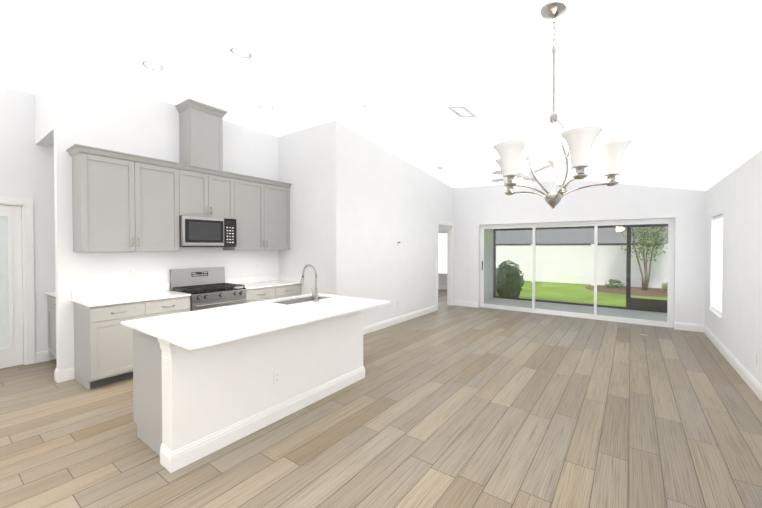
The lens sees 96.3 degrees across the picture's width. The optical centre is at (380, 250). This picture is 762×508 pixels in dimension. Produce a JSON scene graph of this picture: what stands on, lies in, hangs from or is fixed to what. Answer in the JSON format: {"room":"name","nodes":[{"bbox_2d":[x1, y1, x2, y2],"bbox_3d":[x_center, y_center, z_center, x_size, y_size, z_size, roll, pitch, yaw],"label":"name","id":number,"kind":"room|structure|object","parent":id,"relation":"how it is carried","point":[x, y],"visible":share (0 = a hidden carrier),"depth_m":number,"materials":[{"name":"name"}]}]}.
{"room":"kitchen","nodes":[
{"label":"kitchen","id":0,"kind":"room"},
{"bbox_2d":[0,289,761,507],"bbox_3d":[-0.349,1.520,4.965,8.930,0.120,14.800,1,1,36],"label":"floor","id":1,"kind":"structure","parent":0,"point":[444,405],"depth_m":2.77,"materials":[{"name":"brown wood"}]},
{"bbox_2d":[46,292,55,356],"bbox_3d":[-3.858,0.957,4.496,0.974,1.016,0.694,1,1,36],"label":"base cabinet","id":2,"kind":"object","parent":1,"relation":"on","point":[51,299],"visible":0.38,"depth_m":4.42,"materials":[{"name":"grey wood"}]},
{"bbox_2d":[74,298,189,389],"bbox_3d":[-2.979,1.023,4.138,0.618,0.893,1.004,1,1,36],"label":"base cabinet","id":3,"kind":"object","parent":1,"relation":"on","point":[103,345],"depth_m":3.74,"materials":[{"name":"grey wood"}]},
{"bbox_2d":[72,290,190,305],"bbox_3d":[-2.976,0.567,4.119,0.638,0.021,1.022,1,1,36],"label":"countertop","id":4,"kind":"structure","parent":3,"relation":"on","point":[113,299],"depth_m":3.98,"materials":[{"name":"white stone"}]},
{"bbox_2d":[170,267,246,310],"bbox_3d":[-2.418,0.859,4.826,0.703,1.205,0.758,1,1,36],"label":"range","id":5,"kind":"object","parent":1,"relation":"on","point":[207,287],"visible":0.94,"depth_m":4.77,"materials":[{"name":"silver metal"}]},
{"bbox_2d":[133,309,364,472],"bbox_3d":[-1.129,1.033,3.360,0.842,0.893,2.088,1,1,36],"label":"kitchen island","id":6,"kind":"object","parent":1,"relation":"on","point":[215,389],"depth_m":2.69,"materials":[{"name":"white wood"}]},
{"bbox_2d":[163,357,168,374],"bbox_3d":[-1.480,0.793,2.343,0.072,0.116,0.011,1,1,36],"label":"light switch","id":7,"kind":"object","parent":6,"relation":"attached to","point":[166,365],"visible":1,"depth_m":2.33,"materials":[{"name":"white plastic"}]},
{"bbox_2d":[121,293,390,348],"bbox_3d":[-0.999,0.577,3.266,1.180,0.020,2.130,1,1,36],"label":"island countertop","id":8,"kind":"structure","parent":6,"relation":"on","point":[198,329],"depth_m":2.84,"materials":[{"name":"white stone"}]},
{"bbox_2d":[281,297,313,304],"bbox_3d":[-0.926,0.684,3.933,0.378,0.234,0.678,1,1,36],"label":"sink","id":9,"kind":"object","parent":8,"relation":"in","point":[288,300],"depth_m":4.07,"materials":[{"name":"silver metal"}]},
{"bbox_2d":[300,264,318,301],"bbox_3d":[-0.830,0.356,3.828,0.287,0.407,0.120,1,1,36],"label":"faucet","id":10,"kind":"object","parent":8,"relation":"on","point":[315,294],"visible":1,"depth_m":3.78,"materials":[{"name":"silver metal"}]},
{"bbox_2d":[274,369,280,384],"bbox_3d":[-0.906,1.105,2.987,0.007,0.116,0.072,1,1,36],"label":"outlet","id":11,"kind":"object","parent":6,"relation":"attached to","point":[277,376],"visible":1,"depth_m":2.98,"materials":[{"name":"plastic"}]},
{"bbox_2d":[239,282,300,302],"bbox_3d":[-1.917,1.005,5.585,0.618,0.893,1.042,1,1,36],"label":"base cabinet","id":12,"kind":"object","parent":1,"relation":"on","point":[269,292],"depth_m":5.35,"materials":[{"name":"grey wood"}]},
{"bbox_2d":[236,278,295,289],"bbox_3d":[-1.909,0.548,5.573,0.638,0.021,1.042,1,1,36],"label":"countertop","id":13,"kind":"structure","parent":12,"relation":"on","point":[248,285],"depth_m":5.50,"materials":[{"name":"white stone"}]},
{"bbox_2d":[0,68,761,384],"bbox_3d":[-0.349,-0.275,4.942,8.930,3.770,14.800,1,1,36],"label":"wall","id":14,"kind":"structure","parent":0,"point":[361,205],"depth_m":5.51,"materials":[{"name":"paint"}]},
{"bbox_2d":[0,205,22,368],"bbox_3d":[-4.869,0.452,4.027,0.048,2.026,0.876,1,1,36],"label":"door","id":15,"kind":"structure","parent":14,"relation":"in","point":[11,337],"depth_m":4.29,"materials":[{"name":"white wood"}]},
{"bbox_2d":[0,196,34,364],"bbox_3d":[-4.868,0.404,4.027,0.138,2.135,1.080,1,1,36],"label":"door frame","id":16,"kind":"structure","parent":14,"relation":"attached to","point":[27,219],"depth_m":4.37,"materials":[{"name":"white wood"}]},
{"bbox_2d":[70,144,185,251],"bbox_3d":[-3.078,-0.568,4.228,0.328,1.154,1.064,1,1,36],"label":"upper cabinet","id":17,"kind":"object","parent":14,"relation":"attached to","point":[124,202],"depth_m":4.03,"materials":[{"name":"grey wood"}]},
{"bbox_2d":[127,268,133,277],"bbox_3d":[-3.195,0.287,4.354,0.007,0.116,0.072,1,1,36],"label":"electrical outlet","id":18,"kind":"object","parent":14,"relation":"attached to","point":[130,273],"visible":1,"depth_m":4.35,"materials":[{"name":"plastic"}]},
{"bbox_2d":[72,274,279,297],"bbox_3d":[-2.689,0.494,5.032,0.020,0.102,2.836,1,1,36],"label":"backsplash","id":19,"kind":"structure","parent":14,"relation":"attached to","point":[103,292],"depth_m":4.40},
{"bbox_2d":[175,98,227,170],"bbox_3d":[-2.557,-1.595,4.878,0.383,0.879,0.550,1,1,36],"label":"hood chimney","id":20,"kind":"object","parent":14,"relation":"attached to","point":[200,134],"visible":0.81,"depth_m":4.75,"materials":[{"name":"grey wood"}]},
{"bbox_2d":[186,164,233,218],"bbox_3d":[-2.571,-0.812,4.917,0.328,0.684,0.772,1,1,36],"label":"upper cabinet","id":21,"kind":"object","parent":14,"relation":"attached to","point":[209,192],"depth_m":4.83,"materials":[{"name":"grey wood"}]},
{"bbox_2d":[179,216,236,246],"bbox_3d":[-2.541,-0.259,4.902,0.400,0.414,0.760,1,1,36],"label":"microwave","id":22,"kind":"object","parent":21,"relation":"attached to","point":[194,231],"visible":0.98,"depth_m":4.73,"materials":[{"name":"silver metal"}]},
{"bbox_2d":[223,173,289,249],"bbox_3d":[-2.051,-0.586,5.627,0.328,1.154,1.101,1,1,36],"label":"upper cabinet","id":23,"kind":"object","parent":14,"relation":"attached to","point":[261,207],"depth_m":5.51,"materials":[{"name":"grey wood"}]},
{"bbox_2d":[280,274,299,281],"bbox_3d":[-1.606,0.481,5.984,0.598,0.102,0.020,1,1,36],"label":"backsplash","id":24,"kind":"structure","parent":14,"relation":"attached to","point":[283,278],"depth_m":5.94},
{"bbox_2d":[363,305,436,334],"bbox_3d":[0.303,1.370,6.692,0.016,0.136,3.391,1,1,36],"label":"baseboard","id":25,"kind":"structure","parent":14,"relation":"attached to","point":[386,323],"depth_m":6.68,"materials":[{"name":"white wood"}]},
{"bbox_2d":[438,232,446,274],"bbox_3d":[2.305,0.095,12.018,0.940,1.506,0.190,1,1,36],"label":"window blinds","id":26,"kind":"object","parent":14,"relation":"attached to","point":[442,253],"visible":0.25,"depth_m":12.08,"materials":[{"name":"white metal"}]},
{"bbox_2d":[438,285,446,289],"bbox_3d":[1.904,1.299,12.231,3.720,0.136,0.016,1,1,36],"label":"baseboard","id":27,"kind":"structure","parent":14,"relation":"attached to","point":[439,286],"depth_m":12.03,"materials":[{"name":"white wood"}]},
{"bbox_2d":[436,220,453,309],"bbox_3d":[1.539,0.347,8.478,0.156,2.135,0.970,1,1,36],"label":"door frame","id":28,"kind":"structure","parent":14,"relation":"attached to","point":[450,225],"depth_m":8.77,"materials":[{"name":"white wood"}]},
{"bbox_2d":[454,300,478,307],"bbox_3d":[2.143,1.345,8.645,0.670,0.136,0.016,1,1,36],"label":"baseboard","id":29,"kind":"structure","parent":14,"relation":"attached to","point":[456,302],"depth_m":8.62,"materials":[{"name":"white wood"}]},
{"bbox_2d":[480,218,674,327],"bbox_3d":[3.987,0.403,7.461,3.688,2.049,0.112,1,1,36],"label":"sliding glass door","id":30,"kind":"structure","parent":14,"relation":"attached to","point":[670,222],"depth_m":7.15,"materials":[{"name":"clear glass"}]},
{"bbox_2d":[674,322,702,331],"bbox_3d":[5.540,1.376,6.150,0.380,0.136,0.016,1,1,36],"label":"baseboard","id":31,"kind":"structure","parent":14,"relation":"attached to","point":[677,325],"depth_m":6.14,"materials":[{"name":"white wood"}]},
{"bbox_2d":[708,214,722,318],"bbox_3d":[5.231,0.221,5.225,0.190,1.526,0.930,1,1,36],"label":"window","id":32,"kind":"structure","parent":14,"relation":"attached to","point":[718,244],"depth_m":5.33,"materials":[{"name":"white metal"}]},
{"bbox_2d":[703,325,761,400],"bbox_3d":[2.269,1.438,1.336,0.016,0.136,11.650,1,1,36],"label":"baseboard","id":33,"kind":"structure","parent":14,"relation":"attached to","point":[742,371],"depth_m":4.14,"materials":[{"name":"white wood"}]},
{"bbox_2d":[754,352,756,364],"bbox_3d":[3.909,1.127,3.559,0.007,0.116,0.072,1,1,36],"label":"electrical outlet","id":34,"kind":"object","parent":14,"relation":"attached to","point":[755,358],"visible":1,"depth_m":3.55,"materials":[{"name":"plastic"}]},
{"bbox_2d":[0,0,761,190],"bbox_3d":[-0.349,-1.519,4.927,8.930,1.042,14.800,1,1,36],"label":"ceiling","id":35,"kind":"structure","parent":0,"point":[671,90],"depth_m":3.00,"materials":[{"name":"paint"}]},
{"bbox_2d":[142,61,163,70],"bbox_3d":[-2.495,-2.021,3.729,0.200,0.008,0.200,1,1,36],"label":"recessed light","id":36,"kind":"object","parent":35,"relation":"in","point":[151,65],"visible":1,"depth_m":3.73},
{"bbox_2d":[229,48,251,57],"bbox_3d":[-1.323,-1.863,3.218,0.196,0.047,0.200,1,1,36],"label":"recessed light","id":37,"kind":"object","parent":35,"relation":"in","point":[241,53],"visible":1,"depth_m":3.21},
{"bbox_2d":[259,105,273,110],"bbox_3d":[-1.633,-2.036,4.870,0.200,0.008,0.200,1,1,36],"label":"recessed light","id":38,"kind":"object","parent":35,"relation":"in","point":[266,108],"visible":0.98,"depth_m":4.86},
{"bbox_2d":[350,103,365,107],"bbox_3d":[-0.290,-1.840,4.321,0.196,0.047,0.200,1,1,36],"label":"recessed light","id":39,"kind":"object","parent":35,"relation":"in","point":[358,105],"visible":0.98,"depth_m":4.32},
{"bbox_2d":[448,106,476,116],"bbox_3d":[0.925,-1.571,3.866,0.197,0.049,0.360,1,1,36],"label":"ceiling vent","id":40,"kind":"object","parent":35,"relation":"in","point":[465,108],"visible":1,"depth_m":3.83,"materials":[{"name":"white metal"}]},
{"bbox_2d":[491,156,575,181],"bbox_3d":[2.491,-1.382,5.758,1.355,0.390,1.304,1,1,36],"label":"ceiling fan","id":41,"kind":"object","parent":35,"relation":"hanging from","point":[526,174],"visible":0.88,"depth_m":5.65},
{"bbox_2d":[493,2,631,208],"bbox_3d":[0.946,-0.767,1.855,0.681,1.081,0.662,1,1,36],"label":"chandelier","id":42,"kind":"object","parent":35,"relation":"hanging from","point":[579,142],"visible":1,"depth_m":1.74,"materials":[{"name":"white glass"}]},
{"label":"outside","id":43,"kind":"structure","parent":0,"visible":0},
{"bbox_2d":[0,271,668,327],"bbox_3d":[14.703,1.450,19.967,80.000,0.338,70.000,1,1,36],"label":"ground","id":44,"kind":"structure","parent":43,"point":[565,292],"depth_m":10.34,"materials":[{"name":"green plant"}]},
{"bbox_2d":[496,260,523,297],"bbox_3d":[4.042,0.937,10.796,0.976,1.276,0.973,1,1,36],"label":"bush","id":45,"kind":"object","parent":44,"relation":"on","point":[510,280],"depth_m":10.52,"materials":[{"name":"green plant"}]},
{"bbox_2d":[440,226,667,245],"bbox_3d":[13.150,-0.979,17.820,60.000,4.850,7.250,1,1,36],"label":"neighbouring house","id":46,"kind":"structure","parent":44,"relation":"on","point":[569,239],"depth_m":17.12,"materials":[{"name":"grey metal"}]},
{"bbox_2d":[493,224,667,312],"bbox_3d":[5.624,0.370,8.567,5.570,2.112,0.050,1,1,36],"label":"screen frame","id":47,"kind":"object","parent":44,"relation":"on","point":[651,301],"depth_m":8.27,"materials":[{"name":"brown metal"}]},
{"bbox_2d":[496,244,667,288],"bbox_3d":[10.217,0.607,13.845,60.000,1.780,0.150,1,1,36],"label":"fence","id":48,"kind":"object","parent":44,"relation":"on","point":[543,256],"depth_m":14.87,"materials":[{"name":"plastic"}]},
{"bbox_2d":[585,279,667,296],"bbox_3d":[9.675,1.295,12.863,3.400,0.428,3.400,1,1,36],"label":"ground","id":49,"kind":"structure","parent":44,"relation":"on","point":[635,293],"depth_m":12.66,"materials":[{"name":"brown soil"}]},
{"bbox_2d":[620,226,667,289],"bbox_3d":[9.979,-0.601,12.821,2.246,4.233,1.656,1,1,36],"label":"tree","id":50,"kind":"object","parent":49,"relation":"on","point":[654,243],"depth_m":12.70,"materials":[{"name":"green plant"}]}
]}

